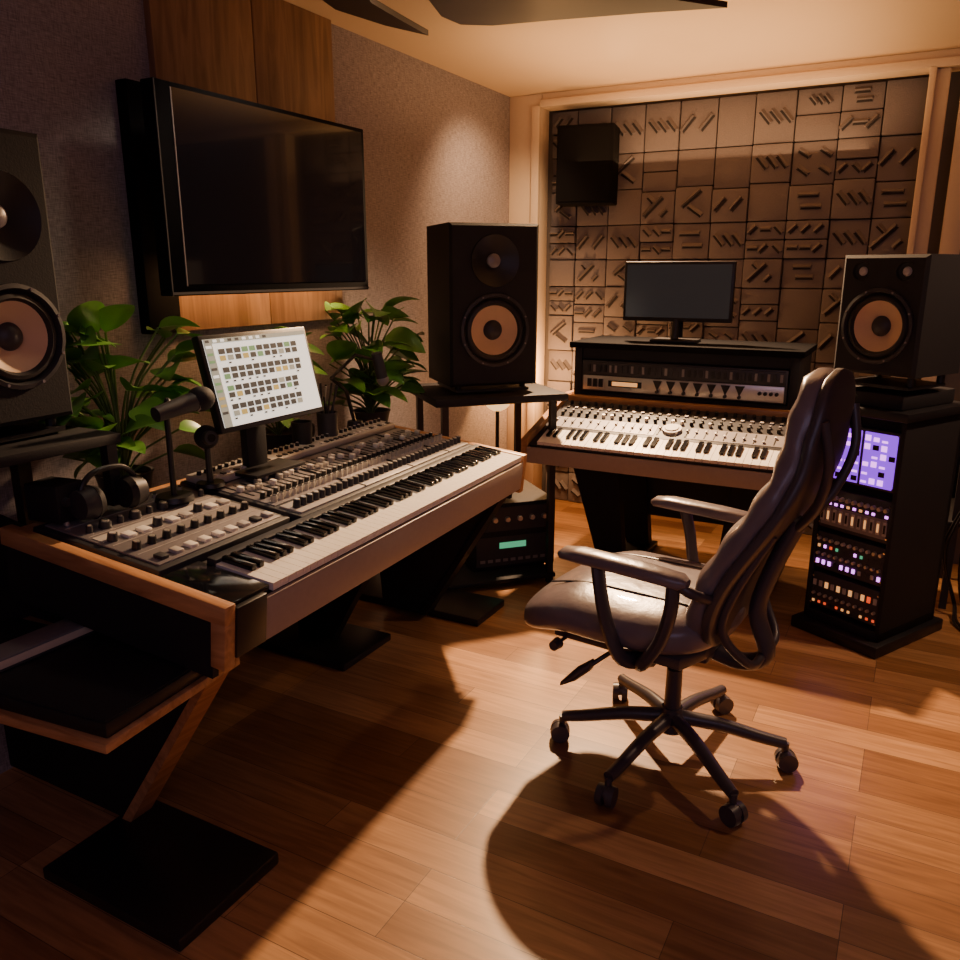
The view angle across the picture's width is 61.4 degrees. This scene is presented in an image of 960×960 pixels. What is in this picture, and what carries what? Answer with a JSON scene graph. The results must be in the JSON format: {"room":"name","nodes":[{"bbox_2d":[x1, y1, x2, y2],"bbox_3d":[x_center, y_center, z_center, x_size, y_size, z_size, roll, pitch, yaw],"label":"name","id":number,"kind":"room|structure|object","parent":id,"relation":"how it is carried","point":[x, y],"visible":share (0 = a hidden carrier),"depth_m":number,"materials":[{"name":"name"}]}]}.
{"room":"studio","nodes":[
{"label":"studio","id":0,"kind":"room"},
{"bbox_2d":[0,0,509,773],"bbox_3d":[-1.195,-0.463,2.774,0.100,2.500,6.400,8,16,27],"label":"wall","id":1,"kind":"structure","parent":0,"point":[436,141],"depth_m":2.98,"materials":[{"name":"paint"}]},
{"bbox_2d":[115,78,181,333],"bbox_3d":[-1.097,-0.890,2.688,0.050,0.790,0.135,8,16,27],"label":"panel","id":2,"kind":"object","parent":1,"relation":"attached to","point":[154,307],"visible":0.58,"depth_m":2.64,"materials":[{"name":"black fabric"}]},
{"bbox_2d":[143,0,342,330],"bbox_3d":[-0.850,-1.214,3.100,0.030,1.210,0.935,8,16,27],"label":"wood wall panel","id":3,"kind":"object","parent":1,"relation":"attached to","point":[273,53],"visible":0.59,"depth_m":3.01,"materials":[{"name":"brown wood"}]},
{"bbox_2d":[140,77,368,295],"bbox_3d":[-0.813,-1.009,2.948,0.223,0.630,1.040,8,16,27],"label":"wall-mounted television","id":4,"kind":"object","parent":3,"relation":"attached to","point":[248,197],"visible":1,"depth_m":2.77,"materials":[{"name":"black glass"}]},
{"bbox_3d":[-0.820,0.033,3.252,0.240,0.200,1.750,8,16,27],"label":"plant ledge","id":5,"kind":"object","parent":1,"relation":"attached to","visible":0},
{"bbox_2d":[38,301,209,493],"bbox_3d":[-1.072,-0.214,2.472,0.343,0.668,0.793,8,16,27],"label":"potted plant","id":6,"kind":"object","parent":5,"relation":"on","point":[86,319],"visible":0.69,"depth_m":2.44,"materials":[{"name":"green plant"}]},
{"bbox_2d":[265,327,327,450],"bbox_3d":[-0.782,-0.318,3.140,0.480,0.534,0.279,-11,18,-36],"label":"potted plant","id":7,"kind":"object","parent":5,"relation":"on","point":[277,436],"visible":0.23,"depth_m":3.15,"materials":[{"name":"green plant"}]},
{"bbox_2d":[308,296,426,422],"bbox_3d":[-0.440,-0.488,3.586,0.401,0.639,0.761,3,15,13],"label":"potted plant","id":8,"kind":"object","parent":5,"relation":"on","point":[402,342],"visible":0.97,"depth_m":3.55,"materials":[{"name":"green plant"}]},
{"bbox_2d":[0,499,959,959],"bbox_3d":[0.864,1.089,1.973,4.830,0.100,6.500,8,16,27],"label":"floor","id":9,"kind":"structure","parent":0,"point":[418,799],"depth_m":2.31,"materials":[{"name":"brown wood"}]},
{"bbox_2d":[0,420,526,951],"bbox_3d":[-0.631,0.382,2.761,1.046,0.871,2.261,8,16,27],"label":"desk","id":10,"kind":"object","parent":9,"relation":"on","point":[167,872],"visible":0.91,"depth_m":2.07,"materials":[{"name":"black wood"}]},
{"bbox_2d":[0,421,120,524],"bbox_3d":[-1.271,0.415,2.223,0.460,1.078,0.440,8,16,27],"label":"speaker stand","id":11,"kind":"object","parent":10,"relation":"on","point":[19,454],"visible":0.54,"depth_m":2.13,"materials":[{"name":"black metal"}]},
{"bbox_2d":[0,128,72,442],"bbox_3d":[-1.271,-0.479,2.022,0.325,0.740,0.287,8,16,27],"label":"monitor speaker","id":12,"kind":"object","parent":11,"relation":"on","point":[34,381],"visible":1,"depth_m":2.01},
{"bbox_2d":[0,617,203,737],"bbox_3d":[-1.002,0.445,1.897,0.650,0.038,0.305,6,16,22],"label":"shelf","id":13,"kind":"object","parent":10,"relation":"on","point":[96,685],"visible":0.7,"depth_m":1.80,"materials":[{"name":"black wood"}]},
{"bbox_2d":[0,619,95,672],"bbox_3d":[-1.074,0.396,1.938,0.084,0.032,0.291,8,16,27],"label":"notebook","id":14,"kind":"object","parent":13,"relation":"on","point":[17,651],"visible":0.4,"depth_m":1.93,"materials":[{"name":"grey plastic"}]},
{"bbox_2d":[33,418,520,604],"bbox_3d":[-0.496,0.014,2.616,0.687,0.140,1.610,7,16,25],"label":"mixing console","id":15,"kind":"object","parent":10,"relation":"on","point":[241,539],"visible":0.98,"depth_m":2.33,"materials":[{"name":"black plastic"}]},
{"bbox_2d":[24,476,81,523],"bbox_3d":[-1.101,0.052,2.105,0.122,0.100,0.090,5,15,20],"label":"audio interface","id":16,"kind":"object","parent":15,"relation":"on","point":[48,500],"visible":0.69,"depth_m":2.07,"materials":[{"name":"black plastic"}]},
{"bbox_2d":[69,463,149,519],"bbox_3d":[-0.980,0.025,2.136,0.091,0.132,0.190,8,16,27],"label":"headphones","id":17,"kind":"object","parent":15,"relation":"on","point":[89,501],"visible":1,"depth_m":2.09,"materials":[{"name":"black plastic"}]},
{"bbox_2d":[150,386,214,504],"bbox_3d":[-0.850,-0.104,2.299,0.128,0.320,0.194,11,18,37],"label":"desk microphone","id":18,"kind":"object","parent":15,"relation":"on","point":[199,398],"visible":0.99,"depth_m":2.27,"materials":[{"name":"black metal"}]},
{"bbox_2d":[194,425,225,488],"bbox_3d":[-0.818,-0.073,2.437,0.094,0.186,0.089,8,16,27],"label":"webcam","id":19,"kind":"object","parent":15,"relation":"on","point":[205,436],"visible":0.99,"depth_m":2.42,"materials":[{"name":"black plastic"}]},
{"bbox_2d":[191,326,323,478],"bbox_3d":[-0.724,-0.257,2.619,0.200,0.448,0.475,8,16,27],"label":"computer monitor","id":20,"kind":"object","parent":15,"relation":"on","point":[256,379],"visible":0.99,"depth_m":2.56,"materials":[{"name":"black"}]},
{"bbox_2d":[291,420,314,444],"bbox_3d":[-0.644,-0.173,2.978,0.101,0.090,0.076,-9,17,-31],"label":"coffee mug","id":21,"kind":"object","parent":15,"relation":"on","point":[303,431],"visible":0.86,"depth_m":2.94,"materials":[{"name":"black ceramic"}]},
{"bbox_2d":[316,383,337,436],"bbox_3d":[-0.583,-0.269,3.099,0.086,0.216,0.098,8,16,27],"label":"pen holder","id":22,"kind":"object","parent":15,"relation":"on","point":[327,420],"visible":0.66,"depth_m":3.08,"materials":[{"name":"grey plastic"}]},
{"bbox_2d":[329,351,388,427],"bbox_3d":[-0.499,-0.360,3.260,0.283,0.307,0.092,-12,19,-40],"label":"microphone","id":23,"kind":"object","parent":15,"relation":"on","point":[382,378],"visible":0.98,"depth_m":3.26,"materials":[{"name":"black metal"}]},
{"bbox_2d":[411,383,567,589],"bbox_3d":[0.020,0.014,4.030,0.640,0.945,0.560,-5,15,-18],"label":"speaker stand","id":24,"kind":"object","parent":9,"relation":"on","point":[436,395],"visible":0.33,"depth_m":3.89,"materials":[{"name":"black metal"}]},
{"bbox_2d":[427,222,538,392],"bbox_3d":[0.005,-0.813,3.815,0.556,0.745,0.558,8,16,27],"label":"monitor speaker","id":25,"kind":"object","parent":24,"relation":"on","point":[482,278],"visible":1,"depth_m":3.65},
{"bbox_2d":[464,479,554,571],"bbox_3d":[0.097,0.220,4.233,0.440,0.340,0.500,-5,15,-18],"label":"equipment rack","id":26,"kind":"object","parent":24,"relation":"on","point":[515,536],"visible":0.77,"depth_m":4.02,"materials":[{"name":"black metal"}]},
{"bbox_2d":[486,404,509,447],"bbox_3d":[0.104,-0.162,4.887,0.240,0.855,0.240,8,16,27],"label":"globe lamp","id":27,"kind":"object","parent":9,"relation":"on","point":[497,408],"visible":0.3,"depth_m":4.82,"materials":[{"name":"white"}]},
{"bbox_2d":[521,390,789,593],"bbox_3d":[0.956,0.057,3.986,1.220,0.885,0.965,8,16,27],"label":"desk","id":28,"kind":"object","parent":9,"relation":"on","point":[617,493],"visible":0.31,"depth_m":4.03,"materials":[{"name":"brown wood"}]},
{"bbox_2d":[530,400,786,472],"bbox_3d":[0.839,-0.218,3.688,1.140,0.170,0.458,8,16,27],"label":"keyboard","id":29,"kind":"object","parent":28,"relation":"on","point":[753,442],"visible":0.98,"depth_m":3.63,"materials":[{"name":"grey plastic"}]},
{"bbox_2d":[570,335,817,409],"bbox_3d":[1.056,-0.555,4.062,1.120,0.269,0.470,8,16,27],"label":"hutch","id":30,"kind":"object","parent":28,"relation":"on","point":[796,357],"visible":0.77,"depth_m":3.87,"materials":[{"name":"black wood"}]},
{"bbox_2d":[623,261,736,343],"bbox_3d":[0.981,-0.882,4.007,0.540,0.390,0.177,8,16,27],"label":"computer monitor","id":31,"kind":"object","parent":30,"relation":"on","point":[675,292],"visible":1,"depth_m":3.97,"materials":[{"name":"black plastic"}]},
{"bbox_2d":[582,359,789,404],"bbox_3d":[1.028,-0.510,4.019,0.990,0.155,0.350,8,16,27],"label":"audio rack unit","id":32,"kind":"object","parent":30,"relation":"on","point":[715,382],"visible":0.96,"depth_m":3.86,"materials":[{"name":"grey plastic"}]},
{"bbox_2d":[524,367,861,827],"bbox_3d":[0.601,0.267,2.439,0.905,1.256,0.757,8,16,27],"label":"office chair","id":33,"kind":"object","parent":9,"relation":"on","point":[647,609],"visible":1,"depth_m":2.24,"materials":[{"name":"black leather"}]},
{"bbox_2d":[791,385,959,658],"bbox_3d":[1.672,0.134,3.371,0.510,1.045,0.390,-10,17,-32],"label":"equipment rack","id":34,"kind":"object","parent":9,"relation":"on","point":[876,553],"visible":0.9,"depth_m":3.24,"materials":[{"name":"black"}]},
{"bbox_2d":[833,254,959,390],"bbox_3d":[1.617,-0.613,3.114,0.332,0.490,0.330,-10,17,-32],"label":"monitor speaker","id":35,"kind":"object","parent":34,"relation":"on","point":[899,315],"visible":0.98,"depth_m":3.00},
{"bbox_2d":[938,446,959,608],"bbox_3d":[2.433,0.083,3.655,0.550,1.000,0.500,8,16,27],"label":"stand","id":36,"kind":"object","parent":9,"relation":"on","point":[955,500],"visible":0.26,"depth_m":3.66,"materials":[{"name":"black"}]},
{"bbox_2d":[942,511,959,629],"bbox_3d":[2.104,0.250,3.405,0.120,0.801,0.402,-2,15,-7],"label":"cable bundle","id":37,"kind":"object","parent":9,"relation":"on","point":[956,521],"visible":0.95,"depth_m":3.57,"materials":[{"name":"black"}]},
{"bbox_2d":[284,0,959,96],"bbox_3d":[0.864,-1.428,1.319,4.830,0.100,6.500,8,16,27],"label":"ceiling","id":38,"kind":"structure","parent":0,"point":[530,58],"depth_m":3.64,"materials":[{"name":"paint"}]},
{"bbox_2d":[323,0,727,34],"bbox_3d":[-0.286,-1.455,2.081,1.440,0.230,1.820,8,16,27],"label":"ceiling panel","id":39,"kind":"object","parent":38,"relation":"hanging from","point":[462,12],"depth_m":2.56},
{"bbox_2d":[545,77,928,534],"bbox_3d":[1.334,-0.933,4.743,2.025,2.420,0.098,8,16,27],"label":"wall","id":40,"kind":"structure","parent":0,"point":[784,186],"depth_m":4.50,"materials":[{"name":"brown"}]},
{"bbox_2d":[507,94,548,489],"bbox_3d":[0.290,-1.074,5.127,0.210,2.500,0.150,8,16,27],"label":"trim","id":41,"kind":"structure","parent":40,"relation":"attached to","point":[529,122],"depth_m":4.91,"materials":[{"name":"beige paint"}]},
{"bbox_2d":[556,123,619,206],"bbox_3d":[0.641,-1.839,4.751,0.330,0.430,0.296,5,15,18],"label":"speaker","id":42,"kind":"object","parent":40,"relation":"attached to","point":[587,154],"visible":1,"depth_m":4.62},
{"bbox_2d":[891,66,951,377],"bbox_3d":[2.178,-0.776,4.120,0.090,2.430,0.090,8,16,27],"label":"trim","id":43,"kind":"structure","parent":40,"relation":"attached to","point":[939,79],"depth_m":3.90,"materials":[{"name":"beige paint"}]},
{"bbox_2d":[542,71,959,491],"bbox_3d":[2.353,-0.865,4.322,4.630,2.500,0.120,8,16,27],"label":"frame","id":44,"kind":"structure","parent":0,"point":[954,89],"depth_m":4.17,"materials":[{"name":"paint"}]},
{"bbox_2d":[941,366,959,563],"bbox_3d":[3.327,-0.631,3.583,2.180,2.420,0.100,8,16,27],"label":"wall","id":45,"kind":"structure","parent":0,"point":[951,380],"depth_m":4.09,"materials":[{"name":"paint"}]},
{"bbox_2d":[540,48,959,110],"bbox_3d":[1.933,-2.023,3.967,3.520,0.080,0.150,8,16,27],"label":"trim","id":46,"kind":"structure","parent":45,"relation":"attached to","point":[919,63],"depth_m":4.18,"materials":[{"name":"beige paint"}]},
{"bbox_2d":[921,101,959,381],"bbox_3d":[2.323,-0.765,4.095,0.090,2.420,0.120,8,16,27],"label":"trim","id":47,"kind":"structure","parent":45,"relation":"attached to","point":[950,234],"depth_m":3.91,"materials":[{"name":"beige paint"}]}
]}

